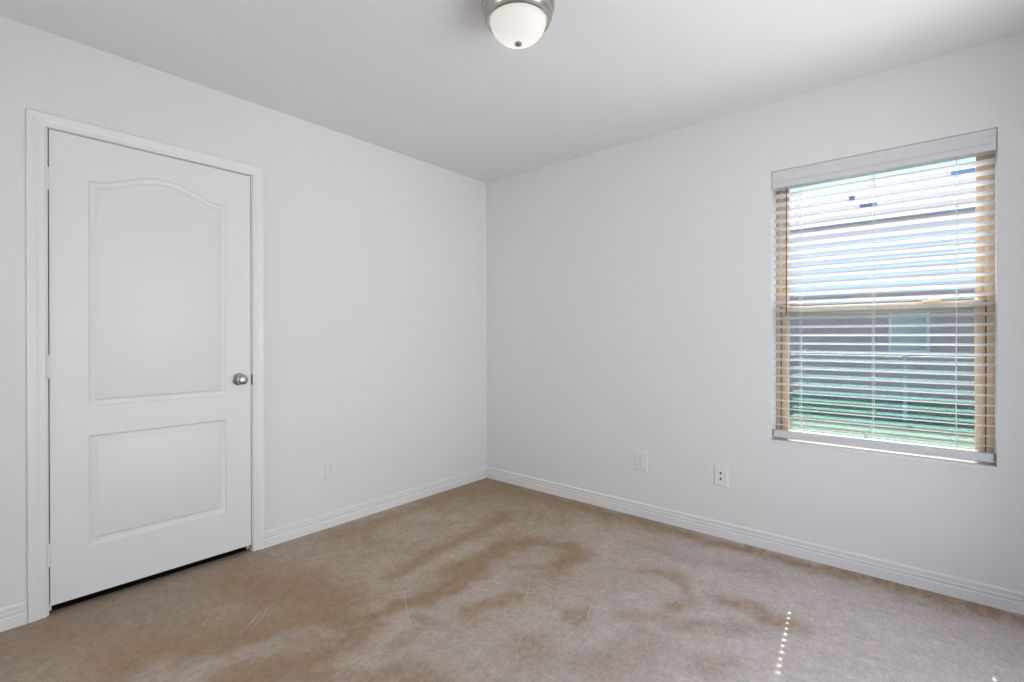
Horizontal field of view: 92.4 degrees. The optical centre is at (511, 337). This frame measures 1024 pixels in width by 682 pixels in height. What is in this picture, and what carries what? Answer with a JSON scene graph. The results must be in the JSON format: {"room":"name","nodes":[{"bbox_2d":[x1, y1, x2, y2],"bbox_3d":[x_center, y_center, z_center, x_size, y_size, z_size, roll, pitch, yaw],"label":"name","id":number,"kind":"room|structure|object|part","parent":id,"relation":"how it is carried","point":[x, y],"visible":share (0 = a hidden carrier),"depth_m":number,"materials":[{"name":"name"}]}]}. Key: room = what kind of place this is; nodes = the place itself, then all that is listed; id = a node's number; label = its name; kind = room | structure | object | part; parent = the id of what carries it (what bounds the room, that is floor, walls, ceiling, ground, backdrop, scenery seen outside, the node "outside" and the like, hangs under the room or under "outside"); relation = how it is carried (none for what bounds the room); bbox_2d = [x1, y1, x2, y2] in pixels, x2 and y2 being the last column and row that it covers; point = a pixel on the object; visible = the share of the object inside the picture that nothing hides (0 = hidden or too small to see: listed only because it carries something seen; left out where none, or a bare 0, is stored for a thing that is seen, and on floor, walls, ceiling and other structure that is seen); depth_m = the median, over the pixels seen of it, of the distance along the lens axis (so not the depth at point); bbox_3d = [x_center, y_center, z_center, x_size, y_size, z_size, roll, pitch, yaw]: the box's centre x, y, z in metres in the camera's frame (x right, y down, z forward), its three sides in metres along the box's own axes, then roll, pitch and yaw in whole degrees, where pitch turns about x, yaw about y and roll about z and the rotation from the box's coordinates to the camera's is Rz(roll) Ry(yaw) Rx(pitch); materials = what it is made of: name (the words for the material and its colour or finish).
{"room":"empty bedroom","nodes":[
{"label":"empty bedroom","id":0,"kind":"room"},
{"bbox_2d":[0,16,486,611],"bbox_3d":[-1.440,-0.060,2.727,0.115,2.440,3.985,0,0,41],"label":"wall","id":1,"kind":"structure","parent":0,"point":[375,362],"depth_m":2.96,"materials":[{"name":"paint"}]},
{"bbox_2d":[0,601,27,631],"bbox_3d":[-2.293,1.119,1.631,0.014,0.090,0.974,0,0,41],"label":"baseboard","id":2,"kind":"structure","parent":1,"relation":"attached to","point":[15,615],"depth_m":1.97,"materials":[{"name":"paint"}]},
{"bbox_2d":[26,108,263,622],"bbox_3d":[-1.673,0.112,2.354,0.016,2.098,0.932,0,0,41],"label":"trim","id":3,"kind":"structure","parent":1,"relation":"attached to","point":[36,121],"depth_m":2.04,"materials":[{"name":"paint"}]},
{"bbox_2d":[46,129,250,605],"bbox_3d":[-1.669,0.124,2.347,0.100,2.000,0.815,0,0,41],"label":"door","id":4,"kind":"structure","parent":1,"relation":"in","point":[148,359],"depth_m":2.30,"materials":[{"name":"paint"}]},
{"bbox_3d":[-1.428,0.220,2.593,0.054,0.055,0.055,0,0,41],"label":"knob","id":5,"kind":"part","parent":4,"relation":"part of","materials":[{"name":"silver metal"}]},
{"bbox_2d":[325,457,336,479],"bbox_3d":[-1.112,0.802,3.016,0.009,0.125,0.076,0,0,41],"label":"wall outlet","id":6,"kind":"object","parent":1,"relation":"attached to","point":[330,464],"visible":1,"depth_m":3.01,"materials":[{"name":"white plastic"}]},
{"bbox_2d":[264,466,486,547],"bbox_3d":[-0.790,1.113,3.390,0.014,0.090,1.798,0,0,41],"label":"baseboard","id":7,"kind":"structure","parent":1,"relation":"attached to","point":[281,534],"depth_m":3.19,"materials":[{"name":"paint"}]},
{"bbox_2d":[0,478,1023,681],"bbox_3d":[-0.753,1.161,1.431,4.515,0.003,5.070,0,0,41],"label":"floor","id":8,"kind":"structure","parent":0,"point":[486,579],"depth_m":2.06,"materials":[{"name":"carpet"}]},
{"bbox_2d":[0,0,1023,182],"bbox_3d":[-0.704,-1.337,1.447,4.465,0.120,4.970,0,0,41],"label":"ceiling","id":9,"kind":"structure","parent":0,"point":[428,81],"depth_m":2.22,"materials":[{"name":"paint"}]},
{"bbox_2d":[482,0,554,48],"bbox_3d":[0.023,-1.182,1.829,0.271,0.192,0.271,0,0,41],"label":"ceiling light","id":10,"kind":"object","parent":9,"relation":"attached to","point":[516,24],"visible":1,"depth_m":1.77,"materials":[{"name":"white glass"}]},
{"bbox_2d":[486,32,1023,592],"bbox_3d":[1.198,-0.062,2.982,3.565,2.440,0.170,0,0,41],"label":"wall","id":11,"kind":"structure","parent":0,"point":[630,289],"depth_m":2.87,"materials":[{"name":"paint"}]},
{"bbox_2d":[635,450,646,470],"bbox_3d":[0.834,0.795,3.178,0.087,0.125,0.009,0,0,41],"label":"wall outlet","id":12,"kind":"object","parent":11,"relation":"attached to","point":[640,456],"visible":1,"depth_m":3.18,"materials":[{"name":"white plastic"}]},
{"bbox_2d":[714,464,727,486],"bbox_3d":[1.214,0.802,2.853,0.080,0.120,0.009,0,0,41],"label":"outlet","id":13,"kind":"object","parent":11,"relation":"attached to","point":[720,472],"visible":1,"depth_m":2.85,"materials":[{"name":"white plastic"}]},
{"bbox_2d":[487,467,1023,614],"bbox_3d":[1.096,1.113,2.952,3.450,0.090,0.014,0,0,41],"label":"baseboard","id":14,"kind":"structure","parent":11,"relation":"attached to","point":[997,597],"depth_m":2.59,"materials":[{"name":"paint"}]},
{"bbox_2d":[771,437,996,470],"bbox_3d":[1.783,0.563,2.434,0.880,0.014,0.104,0,0,41],"label":"window sill","id":15,"kind":"structure","parent":11,"relation":"attached to","point":[879,452],"depth_m":2.36,"materials":[{"name":"paint"}]},
{"bbox_2d":[776,153,994,462],"bbox_3d":[1.837,-0.175,2.496,0.880,1.462,0.076,0,0,41],"label":"window","id":16,"kind":"structure","parent":11,"relation":"in","point":[985,410],"depth_m":2.25,"materials":[{"name":"beige plastic"}]},
{"bbox_3d":[1.825,0.183,2.484,0.822,0.710,0.030,0,0,41],"label":"sash","id":17,"kind":"part","parent":16,"relation":"part of","materials":[{"name":"glass"}]},
{"bbox_3d":[1.847,-0.502,2.509,0.829,0.750,0.024,0,0,41],"label":"sash","id":18,"kind":"part","parent":16,"relation":"part of","materials":[{"name":"glass"}]},
{"bbox_2d":[772,128,996,461],"bbox_3d":[1.777,-0.181,2.426,0.877,1.446,0.080,0,0,41],"label":"window blind","id":19,"kind":"object","parent":16,"relation":"attached to","point":[980,143],"visible":1,"depth_m":2.38,"materials":[{"name":"white plastic"}]},
{"bbox_3d":[1.757,-0.186,2.408,0.038,1.311,0.004,0,0,41],"label":"pull cord","id":20,"kind":"part","parent":19,"relation":"part of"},
{"bbox_3d":[1.783,0.524,2.433,0.869,0.037,0.044,0,0,41],"label":"rail","id":21,"kind":"part","parent":19,"relation":"part of","materials":[{"name":"white plastic"}]},
{"bbox_3d":[2.021,-0.166,2.231,0.002,1.370,0.001,0,0,-4],"label":"lift cord","id":22,"kind":"part","parent":19,"relation":"part of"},
{"bbox_3d":[2.019,-0.169,2.228,0.002,1.365,0.054,0,0,41],"label":"ladder cord","id":23,"kind":"part","parent":19,"relation":"part of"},
{"label":"outside","id":24,"kind":"structure","parent":0,"visible":0},
{"bbox_2d":[781,391,992,462],"bbox_3d":[21.233,1.588,25.328,85.000,0.400,59.830,0,0,41],"label":"lawn","id":25,"kind":"structure","parent":24,"point":[951,437],"depth_m":8.66,"materials":[{"name":"green plant"}]},
{"bbox_2d":[790,354,974,425],"bbox_3d":[8.650,0.912,7.029,9.517,1.260,0.077,0,0,41],"label":"fence","id":26,"kind":"object","parent":25,"relation":"on","point":[904,358],"visible":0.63,"depth_m":8.58,"materials":[{"name":"metal"}]},
{"bbox_3d":[8.650,0.342,7.027,9.440,0.047,0.047,0,0,41],"label":"rail","id":27,"kind":"part","parent":26,"relation":"part of","materials":[{"name":"metal"}]},
{"bbox_3d":[6.856,0.910,8.562,0.077,1.260,0.077,0,0,41],"label":"fence post","id":28,"kind":"part","parent":26,"relation":"part of","materials":[{"name":"metal"}]},
{"bbox_2d":[790,167,975,401],"bbox_3d":[12.935,-1.720,14.072,18.240,6.283,8.710,0,0,41],"label":"house","id":29,"kind":"structure","parent":25,"relation":"on","point":[961,319],"depth_m":12.01,"materials":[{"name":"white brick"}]},
{"bbox_2d":[860,202,876,207],"bbox_3d":[9.434,-3.476,12.988,0.360,0.130,0.300,0,0,41],"label":"vent","id":30,"kind":"object","parent":29,"relation":"attached to","point":[866,204],"depth_m":12.88,"materials":[{"name":"blue"}]},
{"bbox_3d":[9.375,-0.225,11.601,0.640,1.010,0.020,0,0,41],"label":"pane","id":31,"kind":"part","parent":29,"relation":"part of","materials":[{"name":"glass"}]}
]}

